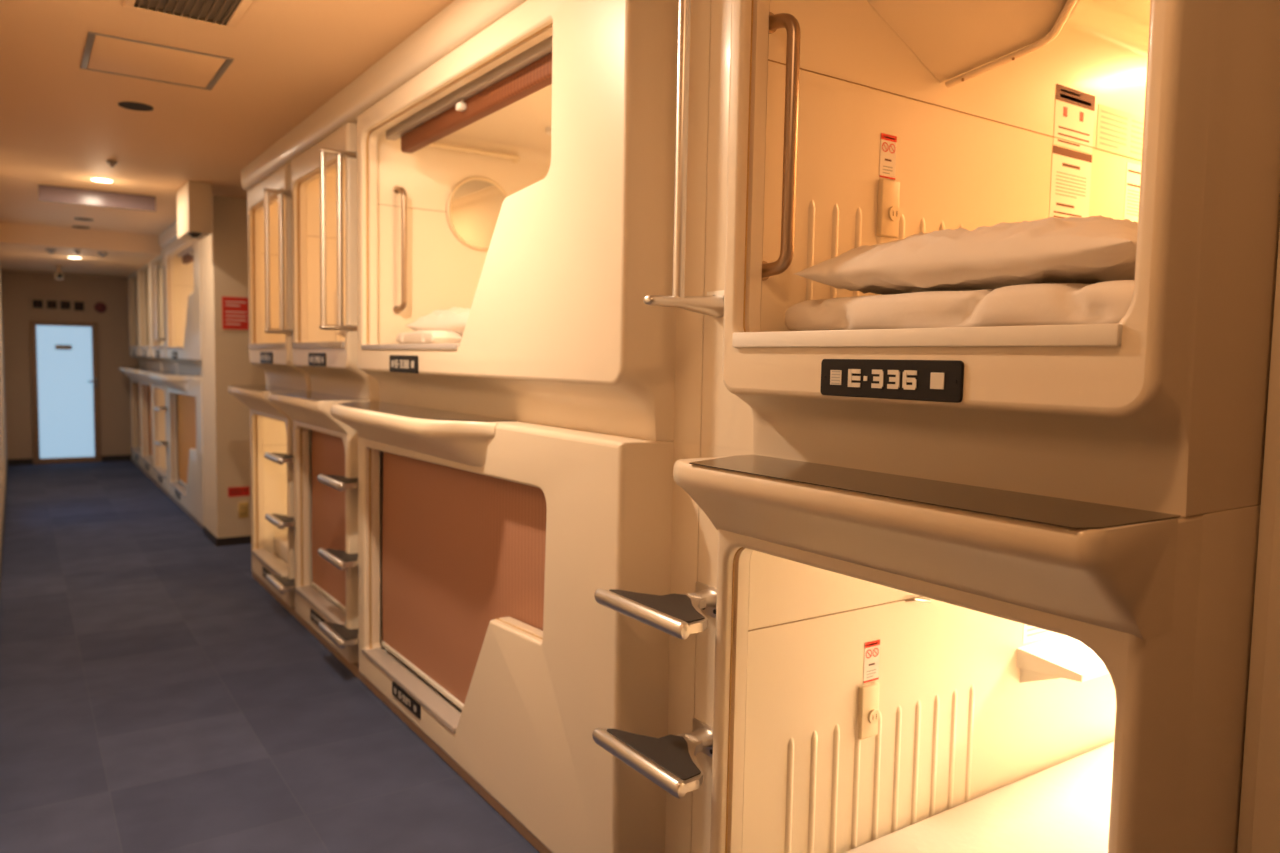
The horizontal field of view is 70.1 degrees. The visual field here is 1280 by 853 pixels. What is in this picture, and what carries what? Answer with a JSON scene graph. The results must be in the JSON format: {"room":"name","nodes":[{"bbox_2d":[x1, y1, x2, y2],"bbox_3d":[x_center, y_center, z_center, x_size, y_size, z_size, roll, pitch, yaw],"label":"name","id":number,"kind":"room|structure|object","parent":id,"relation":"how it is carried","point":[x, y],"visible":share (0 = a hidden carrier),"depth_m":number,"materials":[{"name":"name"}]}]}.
{"room":"capsule hotel corridor","nodes":[
{"label":"capsule hotel corridor","id":0,"kind":"room"},
{"bbox_2d":[0,267,6,552],"bbox_3d":[-3.426,-0.253,4.709,0.100,2.600,16.050,-2,5,-34],"label":"wall","id":1,"kind":"structure","parent":0,"point":[3,460],"depth_m":9.10,"materials":[{"name":"beige paint"}]},
{"bbox_2d":[0,432,1,470],"bbox_3d":[-5.496,-0.385,7.746,0.070,1.650,1.200,-2,5,-34],"label":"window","id":2,"kind":"structure","parent":1,"relation":"in","point":[0,432],"depth_m":8.26,"materials":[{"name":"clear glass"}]},
{"bbox_2d":[0,461,7,589],"bbox_3d":[-3.399,1.018,4.824,0.009,0.050,16.030,-2,5,-34],"label":"baseboard","id":3,"kind":"structure","parent":1,"relation":"attached to","point":[2,539],"depth_m":7.09,"materials":[{"name":"grey"}]},
{"bbox_2d":[1,270,138,463],"bbox_3d":[-6.483,-0.862,12.375,3.720,2.600,0.100,-2,5,-34],"label":"wall","id":4,"kind":"structure","parent":0,"point":[113,324],"depth_m":11.70,"materials":[{"name":"beige paint"}]},
{"bbox_2d":[28,297,88,312],"bbox_3d":[-7.397,-1.546,11.617,0.650,0.180,0.021,-2,5,-34],"label":"wall sign","id":5,"kind":"object","parent":4,"relation":"attached to","point":[43,304],"visible":1,"depth_m":11.61,"materials":[{"name":"beige paint"}]},
{"bbox_2d":[30,321,100,463],"bbox_3d":[-7.354,-0.433,11.688,0.730,1.810,0.109,-2,5,-34],"label":"door","id":6,"kind":"structure","parent":4,"relation":"in","point":[64,355],"depth_m":11.70,"materials":[{"name":"white"}]},
{"bbox_2d":[7,455,131,464],"bbox_3d":[-7.301,0.429,11.856,1.520,0.070,0.011,-2,5,-34],"label":"baseboard","id":7,"kind":"structure","parent":4,"relation":"attached to","point":[113,457],"depth_m":12.01,"materials":[{"name":"grey"}]},
{"bbox_2d":[94,302,106,312],"bbox_3d":[-7.015,-1.547,11.864,0.144,0.144,0.044,-2,5,-34],"label":"bell","id":8,"kind":"object","parent":4,"relation":"attached to","point":[100,307],"visible":1,"depth_m":11.85,"materials":[{"name":"red metal"}]},
{"bbox_2d":[159,221,177,247],"bbox_3d":[-5.008,-1.879,9.654,0.300,0.126,5.900,-2,5,-34],"label":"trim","id":9,"kind":"structure","parent":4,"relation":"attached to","point":[169,235],"depth_m":8.51,"materials":[{"name":"beige plastic"}]},
{"bbox_2d":[131,457,550,852],"bbox_3d":[-3.025,0.891,6.728,0.060,0.044,13.300,-2,5,-34],"label":"baseboard","id":10,"kind":"structure","parent":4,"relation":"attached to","point":[353,667],"depth_m":3.58,"materials":[{"name":"beige plastic"}]},
{"bbox_2d":[0,0,453,277],"bbox_3d":[-1.908,-1.552,5.639,3.720,0.285,16.250,-2,5,-34],"label":"ceiling","id":11,"kind":"structure","parent":0,"point":[61,122],"depth_m":4.29,"materials":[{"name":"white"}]},
{"bbox_2d":[45,248,55,252],"bbox_3d":[-5.648,-1.683,8.747,0.090,0.040,0.089,-2,5,-34],"label":"smoke detector","id":12,"kind":"object","parent":11,"relation":"attached to","point":[49,250],"visible":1,"depth_m":8.72,"materials":[{"name":"white plastic"}]},
{"bbox_2d":[55,266,63,279],"bbox_3d":[-6.708,-1.776,10.534,0.080,0.150,0.250,-2,5,-34],"label":"security camera","id":13,"kind":"object","parent":11,"relation":"attached to","point":[59,275],"visible":1,"depth_m":10.49,"materials":[{"name":"beige paint"}]},
{"bbox_2d":[72,226,89,228],"bbox_3d":[-5.229,-1.863,8.532,0.148,0.004,0.148,-2,5,-34],"label":"recessed light","id":14,"kind":"object","parent":11,"relation":"in","point":[83,227],"visible":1,"depth_m":8.54,"materials":[{"name":"black metal"}]},
{"bbox_2d":[74,218,92,220],"bbox_3d":[-4.882,-1.819,8.008,0.148,0.004,0.148,-2,5,-34],"label":"recessed light","id":15,"kind":"object","parent":11,"relation":"in","point":[84,219],"visible":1,"depth_m":8.01,"materials":[{"name":"black metal"}]},
{"bbox_2d":[38,184,155,211],"bbox_3d":[-3.898,-1.644,6.572,0.728,0.110,0.012,-2,5,-34],"label":"board","id":16,"kind":"object","parent":11,"relation":"attached to","point":[46,192],"visible":1,"depth_m":6.56,"materials":[{"name":"grey"}]},
{"bbox_2d":[89,178,114,182],"bbox_3d":[-3.634,-1.663,6.161,0.148,0.004,0.148,-2,5,-34],"label":"recessed light","id":17,"kind":"object","parent":11,"relation":"in","point":[92,179],"visible":1,"depth_m":6.16,"materials":[{"name":"white plastic"}]},
{"bbox_2d":[92,179,111,181],"bbox_3d":[-3.634,-1.663,6.161,0.124,0.002,0.124,-2,5,-34],"label":"diffuser","id":18,"kind":"object","parent":17,"relation":"attached to","point":[97,180],"depth_m":6.16,"materials":[{"name":"white plastic"}]},
{"bbox_2d":[97,252,107,256],"bbox_3d":[-5.294,-1.694,8.989,0.090,0.040,0.089,-2,5,-34],"label":"smoke detector","id":19,"kind":"object","parent":11,"relation":"attached to","point":[102,254],"visible":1,"depth_m":8.97,"materials":[{"name":"white plastic"}]},
{"bbox_2d":[107,160,116,166],"bbox_3d":[-3.208,-1.594,5.541,0.056,0.034,0.055,-2,5,-34],"label":"sprinkler head","id":20,"kind":"object","parent":11,"relation":"attached to","point":[111,163],"visible":1,"depth_m":5.53},
{"bbox_2d":[118,102,153,110],"bbox_3d":[-2.369,-1.504,4.288,0.148,0.004,0.148,-2,5,-34],"label":"recessed light","id":21,"kind":"object","parent":11,"relation":"in","point":[128,105],"visible":1,"depth_m":4.29,"materials":[{"name":"black"}]},
{"bbox_2d":[121,103,150,109],"bbox_3d":[-2.369,-1.504,4.288,0.124,0.002,0.124,-2,5,-34],"label":"diffuser","id":22,"kind":"object","parent":21,"relation":"attached to","point":[132,106],"depth_m":4.28,"materials":[{"name":"black"}]},
{"bbox_2d":[80,32,233,89],"bbox_3d":[-1.935,-1.449,3.643,0.488,0.004,0.510,-2,5,-34],"label":"access hatch","id":23,"kind":"object","parent":11,"relation":"attached to","point":[110,54],"visible":1,"depth_m":3.62,"materials":[{"name":"beige paint"}]},
{"bbox_2d":[123,0,252,29],"bbox_3d":[-1.476,-1.390,2.981,0.340,0.010,0.365,-2,5,-34],"label":"ceiling vent","id":24,"kind":"object","parent":11,"relation":"in","point":[226,14],"visible":1,"depth_m":3.05,"materials":[{"name":"brown"}]},
{"bbox_2d":[177,181,211,240],"bbox_3d":[-3.118,-1.487,6.379,0.148,0.366,0.524,-2,5,-34],"label":"ceiling box","id":25,"kind":"object","parent":11,"relation":"hanging from","point":[194,198],"visible":1,"depth_m":6.18,"materials":[{"name":"beige"}]},
{"bbox_2d":[241,0,526,190],"bbox_3d":[-0.640,-1.338,3.275,0.300,0.126,6.200,-2,5,-34],"label":"trim","id":26,"kind":"structure","parent":11,"relation":"attached to","point":[460,21],"depth_m":3.50,"materials":[{"name":"beige plastic"}]},
{"bbox_2d":[200,195,265,537],"bbox_3d":[-2.373,-0.444,7.647,2.280,2.600,0.574,-2,5,-34],"label":"wall column","id":27,"kind":"structure","parent":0,"point":[224,252],"depth_m":6.85,"materials":[{"name":"beige paint"}]},
{"bbox_2d":[203,526,250,545],"bbox_3d":[-2.852,0.836,7.422,1.188,0.060,0.584,-2,5,-34],"label":"baseboard","id":28,"kind":"structure","parent":27,"relation":"attached to","point":[227,541],"depth_m":6.93,"materials":[{"name":"grey"}]},
{"bbox_2d":[222,296,248,329],"bbox_3d":[-3.023,-0.846,6.817,0.180,0.240,0.004,-2,5,-34],"label":"wall sign","id":29,"kind":"object","parent":27,"relation":"attached to","point":[234,309],"visible":1,"depth_m":6.81,"materials":[{"name":"red plastic"}]},
{"bbox_2d":[228,486,249,496],"bbox_3d":[-3.041,0.494,6.918,0.152,0.072,0.004,-2,5,-34],"label":"wall sign","id":30,"kind":"object","parent":27,"relation":"attached to","point":[232,491],"visible":1,"depth_m":6.92,"materials":[{"name":"red plastic"}]},
{"bbox_2d":[238,502,248,517],"bbox_3d":[-3.018,0.637,6.941,0.074,0.120,0.013,-2,5,-34],"label":"power outlet","id":31,"kind":"object","parent":27,"relation":"attached to","point":[243,507],"visible":1,"depth_m":6.94,"materials":[{"name":"brown"}]},
{"bbox_2d":[0,460,539,852],"bbox_3d":[-1.957,1.048,5.826,3.720,0.100,16.250,-2,5,-34],"label":"floor","id":32,"kind":"structure","parent":0,"point":[156,697],"depth_m":3.68,"materials":[{"name":"blue carpet"}]},
{"bbox_2d":[119,367,143,467],"bbox_3d":[-5.526,-0.161,11.967,2.194,1.207,1.147,-2,5,-34],"label":"pod","id":33,"kind":"object","parent":32,"relation":"on","point":[136,448],"visible":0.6,"depth_m":11.79,"materials":[{"name":"brown plastic"}]},
{"bbox_2d":[128,270,149,367],"bbox_3d":[-5.452,-1.371,11.915,2.070,1.220,1.147,-2,5,-34],"label":"pod","id":34,"kind":"object","parent":33,"relation":"on","point":[133,289],"visible":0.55,"depth_m":11.70,"materials":[{"name":"brown"}]},
{"bbox_2d":[136,276,137,344],"bbox_3d":[-6.214,-1.454,11.351,0.010,0.883,0.946,-2,5,-34],"label":"blind","id":35,"kind":"object","parent":34,"relation":"hanging from","point":[136,276],"depth_m":11.68,"materials":[{"name":"beige plastic"}]},
{"bbox_2d":[138,383,139,445],"bbox_3d":[-6.239,-0.139,11.446,0.010,0.860,0.946,-2,5,-34],"label":"blind","id":36,"kind":"object","parent":33,"relation":"hanging from","point":[138,383],"depth_m":11.79,"materials":[{"name":"brown fabric"}]},
{"bbox_2d":[128,368,157,478],"bbox_3d":[-4.877,-0.081,11.020,2.194,1.207,1.147,-2,5,-34],"label":"pod","id":37,"kind":"object","parent":32,"relation":"on","point":[147,456],"visible":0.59,"depth_m":10.83,"materials":[{"name":"brown plastic"}]},
{"bbox_2d":[138,263,161,369],"bbox_3d":[-4.803,-1.291,10.968,2.070,1.220,1.147,-2,5,-34],"label":"pod","id":38,"kind":"object","parent":37,"relation":"on","point":[143,272],"visible":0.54,"depth_m":10.75,"materials":[{"name":"brown"}]},
{"bbox_2d":[146,270,149,344],"bbox_3d":[-5.566,-1.373,10.405,0.010,0.883,0.946,-2,5,-34],"label":"blind","id":39,"kind":"object","parent":38,"relation":"hanging from","point":[147,271],"depth_m":10.72,"materials":[{"name":"beige plastic"}]},
{"bbox_2d":[149,386,151,455],"bbox_3d":[-5.591,-0.058,10.499,0.010,0.860,0.946,-2,5,-34],"label":"blind","id":40,"kind":"object","parent":37,"relation":"hanging from","point":[150,424],"depth_m":10.80,"materials":[{"name":"brown fabric"}]},
{"bbox_2d":[139,370,171,491],"bbox_3d":[-4.229,-0.001,10.074,2.194,1.207,1.147,-2,5,-34],"label":"pod","id":41,"kind":"object","parent":32,"relation":"on","point":[160,419],"visible":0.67,"depth_m":9.91,"materials":[{"name":"brown plastic"}]},
{"bbox_2d":[150,248,177,371],"bbox_3d":[-4.155,-1.210,10.022,2.070,1.220,1.147,-2,5,-34],"label":"pod","id":42,"kind":"object","parent":41,"relation":"on","point":[159,352],"visible":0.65,"depth_m":9.70,"materials":[{"name":"brown"}]},
{"bbox_2d":[154,265,165,340],"bbox_3d":[-4.669,-1.218,9.025,0.245,0.770,0.100,-2,5,-34],"label":"grab rail","id":43,"kind":"object","parent":42,"relation":"attached to","point":[155,266],"visible":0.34,"depth_m":8.94,"materials":[{"name":"silver metal"}]},
{"bbox_2d":[159,261,163,343],"bbox_3d":[-4.918,-1.293,9.458,0.010,0.883,0.946,-2,5,-34],"label":"blind","id":44,"kind":"object","parent":42,"relation":"hanging from","point":[161,317],"depth_m":9.73,"materials":[{"name":"beige plastic"}]},
{"bbox_2d":[149,372,203,525],"bbox_3d":[-3.718,0.127,8.436,1.282,1.207,2.137,-2,5,-34],"label":"pod","id":45,"kind":"object","parent":32,"relation":"on","point":[184,391],"visible":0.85,"depth_m":8.20,"materials":[{"name":"brown plastic"}]},
{"bbox_2d":[154,406,167,411],"bbox_3d":[-4.666,-0.163,9.063,0.253,0.073,0.349,-2,5,-34],"label":"step","id":46,"kind":"structure","parent":45,"relation":"attached to","point":[159,409],"depth_m":8.90,"materials":[{"name":"silver metal"}]},
{"bbox_2d":[155,441,168,446],"bbox_3d":[-4.673,0.181,9.088,0.253,0.073,0.349,-2,5,-34],"label":"step","id":47,"kind":"structure","parent":45,"relation":"attached to","point":[158,443],"depth_m":8.95,"materials":[{"name":"silver metal"}]},
{"bbox_2d":[165,239,201,375],"bbox_3d":[-3.623,-1.083,8.398,1.107,1.220,2.137,-2,5,-34],"label":"pod","id":48,"kind":"object","parent":45,"relation":"on","point":[182,256],"visible":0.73,"depth_m":8.69,"materials":[{"name":"brown plastic"}]},
{"bbox_2d":[182,251,192,263],"bbox_3d":[-3.952,-1.549,8.161,0.055,0.074,1.545,-2,5,-34],"label":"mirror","id":49,"kind":"object","parent":48,"relation":"hanging from","point":[187,256],"depth_m":8.50,"materials":[{"name":"brown"}]},
{"bbox_2d":[178,394,195,484],"bbox_3d":[-4.070,0.133,8.279,0.010,0.890,1.619,-2,5,-34],"label":"blind","id":50,"kind":"object","parent":45,"relation":"hanging from","point":[186,404],"depth_m":8.56,"materials":[{"name":"beige fabric"}]},
{"bbox_2d":[228,385,304,606],"bbox_3d":[-1.425,0.347,5.979,2.194,1.207,1.097,-2,5,-34],"label":"pod","id":51,"kind":"object","parent":32,"relation":"on","point":[271,428],"visible":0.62,"depth_m":5.80,"materials":[{"name":"brown plastic"}]},
{"bbox_2d":[247,164,311,390],"bbox_3d":[-1.351,-0.863,5.927,2.070,1.220,1.097,-2,5,-34],"label":"pod","id":52,"kind":"object","parent":51,"relation":"on","point":[272,353],"visible":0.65,"depth_m":5.68,"materials":[{"name":"brown plastic"}]},
{"bbox_2d":[263,188,292,334],"bbox_3d":[-1.895,-0.887,4.939,0.281,0.800,0.100,-2,5,-34],"label":"grab rail","id":53,"kind":"object","parent":52,"relation":"attached to","point":[281,193],"visible":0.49,"depth_m":4.86,"materials":[{"name":"silver metal"}]},
{"bbox_2d":[264,452,294,464],"bbox_3d":[-1.899,0.180,5.021,0.253,0.073,0.349,-2,5,-34],"label":"step","id":54,"kind":"structure","parent":51,"relation":"attached to","point":[279,458],"depth_m":4.89,"materials":[{"name":"silver metal"}]},
{"bbox_2d":[265,513,295,528],"bbox_3d":[-1.905,0.524,5.046,0.253,0.073,0.349,-2,5,-34],"label":"step","id":55,"kind":"structure","parent":51,"relation":"attached to","point":[281,521],"depth_m":4.94,"materials":[{"name":"silver metal"}]},
{"bbox_2d":[266,574,295,593],"bbox_3d":[-1.911,0.871,5.071,0.253,0.073,0.349,-2,5,-34],"label":"step","id":56,"kind":"structure","parent":51,"relation":"attached to","point":[282,584],"depth_m":4.98,"materials":[{"name":"silver metal"}]},
{"bbox_2d":[274,535,287,562],"bbox_3d":[-1.351,0.771,6.048,1.855,0.120,0.890,-2,5,-34],"label":"mattress","id":57,"kind":"object","parent":51,"relation":"in","point":[280,542],"visible":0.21,"depth_m":5.74,"materials":[{"name":"beige fabric"}]},
{"bbox_2d":[268,391,379,662],"bbox_3d":[-0.805,0.423,5.074,2.194,1.207,1.097,-2,5,-34],"label":"pod","id":58,"kind":"object","parent":32,"relation":"on","point":[325,516],"visible":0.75,"depth_m":4.61,"materials":[{"name":"brown plastic"}]},
{"bbox_2d":[311,430,345,606],"bbox_3d":[-1.521,0.446,4.557,0.010,0.860,0.866,-2,5,-34],"label":"blind","id":59,"kind":"object","parent":58,"relation":"hanging from","point":[328,451],"depth_m":4.66,"materials":[{"name":"brown fabric"}]},
{"bbox_2d":[291,122,379,399],"bbox_3d":[-0.731,-0.786,5.021,2.070,1.220,1.097,-2,5,-34],"label":"pod","id":60,"kind":"object","parent":58,"relation":"on","point":[330,359],"visible":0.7,"depth_m":4.78,"materials":[{"name":"brown plastic"}]},
{"bbox_2d":[318,148,357,331],"bbox_3d":[-1.292,-0.822,4.057,0.281,0.820,0.100,-2,5,-34],"label":"grab rail","id":61,"kind":"object","parent":60,"relation":"attached to","point":[340,154],"visible":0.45,"depth_m":3.98,"materials":[{"name":"silver metal"}]},
{"bbox_3d":[-0.710,-0.405,5.056,1.855,0.044,0.900,-2,5,-34],"label":"mattress","id":62,"kind":"object","parent":60,"relation":"in","visible":0},
{"bbox_2d":[336,330,345,336],"bbox_3d":[-1.280,-0.482,4.695,0.380,0.134,0.660,-2,5,-34],"label":"pillow","id":63,"kind":"object","parent":62,"relation":"on","point":[342,333],"visible":0.05,"depth_m":4.79,"materials":[{"name":"beige fabric"}]},
{"bbox_2d":[317,474,357,490],"bbox_3d":[-1.287,0.256,4.128,0.253,0.073,0.349,-2,5,-34],"label":"step","id":64,"kind":"structure","parent":58,"relation":"attached to","point":[340,483],"depth_m":4.02,"materials":[{"name":"silver metal"}]},
{"bbox_2d":[318,548,357,569],"bbox_3d":[-1.293,0.600,4.153,0.253,0.073,0.349,-2,5,-34],"label":"step","id":65,"kind":"structure","parent":58,"relation":"attached to","point":[340,559],"depth_m":4.05,"materials":[{"name":"silver metal"}]},
{"bbox_2d":[318,622,358,648],"bbox_3d":[-1.300,0.947,4.178,0.253,0.073,0.349,-2,5,-34],"label":"step","id":66,"kind":"structure","parent":58,"relation":"attached to","point":[339,634],"depth_m":4.09,"materials":[{"name":"silver metal"}]},
{"bbox_2d":[330,401,700,852],"bbox_3d":[-0.262,0.555,3.389,1.282,1.207,2.301,-2,5,-34],"label":"pod","id":67,"kind":"object","parent":32,"relation":"on","point":[486,545],"visible":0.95,"depth_m":2.69,"materials":[{"name":"brown plastic"}]},
{"bbox_2d":[382,452,546,703],"bbox_3d":[-0.660,0.555,3.299,0.010,0.890,1.619,-2,5,-34],"label":"blind","id":68,"kind":"object","parent":67,"relation":"hanging from","point":[463,551],"depth_m":3.33,"materials":[{"name":"brown fabric"}]},
{"bbox_2d":[357,0,710,443],"bbox_3d":[-0.167,-0.655,3.351,1.107,1.220,2.301,-2,5,-34],"label":"pod","id":69,"kind":"object","parent":67,"relation":"on","point":[523,179],"visible":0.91,"depth_m":2.57,"materials":[{"name":"brown"}]},
{"bbox_2d":[401,52,551,152],"bbox_3d":[-0.542,-1.127,3.181,0.055,0.074,1.545,-2,5,-34],"label":"blind","id":70,"kind":"object","parent":69,"relation":"hanging from","point":[535,74],"depth_m":3.14,"materials":[{"name":"brown fabric"}]},
{"bbox_2d":[446,177,507,249],"bbox_3d":[-0.729,-0.974,4.176,0.330,0.330,0.019,-2,5,-34],"label":"mirror","id":71,"kind":"object","parent":69,"relation":"attached to","point":[473,204],"depth_m":4.15,"materials":[{"name":"beige plastic"}]},
{"bbox_3d":[-0.172,-0.270,3.431,0.905,0.055,1.920,-2,5,-34],"label":"mattress","id":72,"kind":"object","parent":69,"relation":"in","visible":0},
{"bbox_2d":[396,330,462,343],"bbox_3d":[-0.834,-0.371,3.850,0.264,0.061,0.430,-2,5,-34],"label":"duvet","id":73,"kind":"object","parent":72,"relation":"on","point":[430,336],"visible":0.51,"depth_m":3.66,"materials":[{"name":"beige fabric"}]},
{"bbox_2d":[406,307,470,334],"bbox_3d":[-0.633,-0.428,3.856,0.520,0.161,0.500,5,6,44],"label":"pillow","id":74,"kind":"object","parent":72,"relation":"on","point":[454,319],"visible":0.3,"depth_m":3.72,"materials":[{"name":"beige fabric"}]},
{"bbox_2d":[673,444,1260,852],"bbox_3d":[1.127,0.663,2.252,2.194,1.207,1.145,-2,5,-34],"label":"pod","id":75,"kind":"object","parent":32,"relation":"on","point":[808,564],"visible":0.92,"depth_m":1.88,"materials":[{"name":"brown plastic"}]},
{"bbox_2d":[592,718,712,798],"bbox_3d":[0.082,0.770,2.145,0.253,0.073,0.349,-2,5,-34],"label":"step","id":76,"kind":"structure","parent":75,"relation":"attached to","point":[670,762],"depth_m":2.10,"materials":[{"name":"silver metal"}]},
{"bbox_2d":[594,581,716,639],"bbox_3d":[0.088,0.426,2.120,0.253,0.073,0.349,-2,5,-34],"label":"step","id":77,"kind":"structure","parent":75,"relation":"attached to","point":[679,616],"depth_m":2.07,"materials":[{"name":"silver metal"}]},
{"bbox_2d":[858,683,878,739],"bbox_3d":[0.558,0.695,2.230,0.062,0.130,0.015,-2,5,-34],"label":"wall socket","id":78,"kind":"object","parent":75,"relation":"attached to","point":[868,693],"depth_m":2.22,"materials":[{"name":"beige plastic"}]},
{"bbox_2d":[863,639,879,682],"bbox_3d":[0.567,0.574,2.233,0.054,0.100,0.002,-2,5,-34],"label":"warning sticker","id":79,"kind":"object","parent":75,"relation":"on","point":[872,648],"visible":1,"depth_m":2.23,"materials":[{"name":"white paper"}]},
{"bbox_2d":[868,709,878,723],"bbox_3d":[0.570,0.708,2.227,0.034,0.034,0.008,-2,5,-34],"label":"socket","id":80,"kind":"object","parent":75,"relation":"attached to","point":[873,714],"depth_m":2.22,"materials":[{"name":"beige plastic"}]},
{"bbox_2d":[844,742,1113,852],"bbox_3d":[1.280,1.094,2.250,1.905,0.120,0.828,-2,5,-34],"label":"mattress","id":81,"kind":"object","parent":75,"relation":"in","point":[1064,807],"visible":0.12,"depth_m":2.36,"materials":[{"name":"beige fabric"}]},
{"bbox_2d":[701,0,1279,516],"bbox_3d":[1.201,-0.547,2.200,2.070,1.220,1.144,-2,5,-34],"label":"pod","id":82,"kind":"object","parent":75,"relation":"on","point":[1162,408],"visible":0.98,"depth_m":1.71,"materials":[{"name":"brown plastic"}]},
{"bbox_2d":[643,0,723,317],"bbox_3d":[0.104,-0.703,2.053,0.243,0.900,0.100,-2,5,-34],"label":"grab rail","id":83,"kind":"object","parent":82,"relation":"attached to","point":[712,304],"visible":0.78,"depth_m":2.02,"materials":[{"name":"silver metal"}]},
{"bbox_2d":[879,133,896,179],"bbox_3d":[0.578,-0.628,2.123,0.054,0.100,0.002,-2,5,-34],"label":"warning sticker","id":84,"kind":"object","parent":82,"relation":"on","point":[888,143],"visible":1,"depth_m":2.12,"materials":[{"name":"white paper"}]},
{"bbox_2d":[877,179,899,237],"bbox_3d":[0.579,-0.508,2.128,0.062,0.130,0.015,-2,5,-34],"label":"wall socket","id":85,"kind":"object","parent":82,"relation":"attached to","point":[888,190],"depth_m":2.12,"materials":[{"name":"beige plastic"}]},
{"bbox_2d":[888,206,899,220],"bbox_3d":[0.591,-0.496,2.125,0.034,0.034,0.008,-2,5,-34],"label":"socket","id":86,"kind":"object","parent":82,"relation":"attached to","point":[893,211],"depth_m":2.12,"materials":[{"name":"beige plastic"}]},
{"bbox_2d":[1049,145,1091,217],"bbox_3d":[1.204,-0.664,2.550,0.195,0.213,0.002,-2,5,-34],"label":"notice","id":87,"kind":"object","parent":82,"relation":"attached to","point":[1071,169],"visible":0.9,"depth_m":2.54,"materials":[{"name":"white paper"}]},
{"bbox_2d":[1053,84,1094,153],"bbox_3d":[1.209,-0.854,2.537,0.193,0.160,0.002,-2,5,-34],"label":"notice","id":88,"kind":"object","parent":82,"relation":"attached to","point":[1074,109],"visible":1,"depth_m":2.53,"materials":[{"name":"white paper"}]},
{"bbox_2d":[1096,104,1143,160],"bbox_3d":[1.443,-0.860,2.697,0.335,0.127,0.002,-2,5,-34],"label":"notice","id":89,"kind":"object","parent":82,"relation":"attached to","point":[1119,132],"visible":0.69,"depth_m":2.67,"materials":[{"name":"beige paper"}]},
{"bbox_2d":[1124,162,1140,221],"bbox_3d":[1.493,-0.676,2.747,0.125,0.220,0.002,-2,5,-34],"label":"notice","id":90,"kind":"object","parent":82,"relation":"attached to","point":[1133,172],"visible":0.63,"depth_m":2.73,"materials":[{"name":"white paper"}]},
{"bbox_3d":[1.281,-0.158,2.149,1.855,0.044,0.795,-2,5,-34],"label":"mattress","id":91,"kind":"object","parent":82,"relation":"in","visible":0},
{"bbox_2d":[785,280,1134,330],"bbox_3d":[0.703,-0.209,1.742,0.471,0.089,0.768,-2,5,-34],"label":"duvet","id":92,"kind":"object","parent":91,"relation":"on","point":[1107,302],"visible":0.54,"depth_m":1.55,"materials":[{"name":"beige fabric"}]},
{"bbox_2d":[794,215,1137,294],"bbox_3d":[0.681,-0.301,1.704,0.420,0.136,0.690,-2,5,-34],"label":"pillow","id":93,"kind":"object","parent":92,"relation":"on","point":[1092,249],"visible":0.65,"depth_m":1.53,"materials":[{"name":"beige fabric"}]},
{"bbox_2d":[1023,624,1058,643],"bbox_3d":[1.179,0.550,2.650,0.215,0.132,0.002,-2,5,-34],"label":"notice","id":94,"kind":"object","parent":75,"relation":"on","point":[1030,633],"visible":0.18,"depth_m":2.62,"materials":[{"name":"white paper"}]},
{"bbox_2d":[1016,635,1108,682],"bbox_3d":[1.374,0.677,2.692,0.630,0.105,0.170,-2,5,-34],"label":"wall shelf","id":95,"kind":"object","parent":75,"relation":"attached to","point":[1056,656],"depth_m":2.56,"materials":[{"name":"white plastic"}]},
{"bbox_3d":[2.620,0.266,-0.917,3.720,2.600,0.100,-2,5,-34],"label":"wall","id":96,"kind":"structure","parent":0,"visible":0},
{"bbox_2d":[1237,230,1279,852],"bbox_3d":[1.752,0.166,0.240,0.085,2.600,2.798,-2,5,-34],"label":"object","id":97,"kind":"structure","parent":96,"relation":"attached to","point":[1259,818],"depth_m":1.37,"materials":[{"name":"beige plastic"}]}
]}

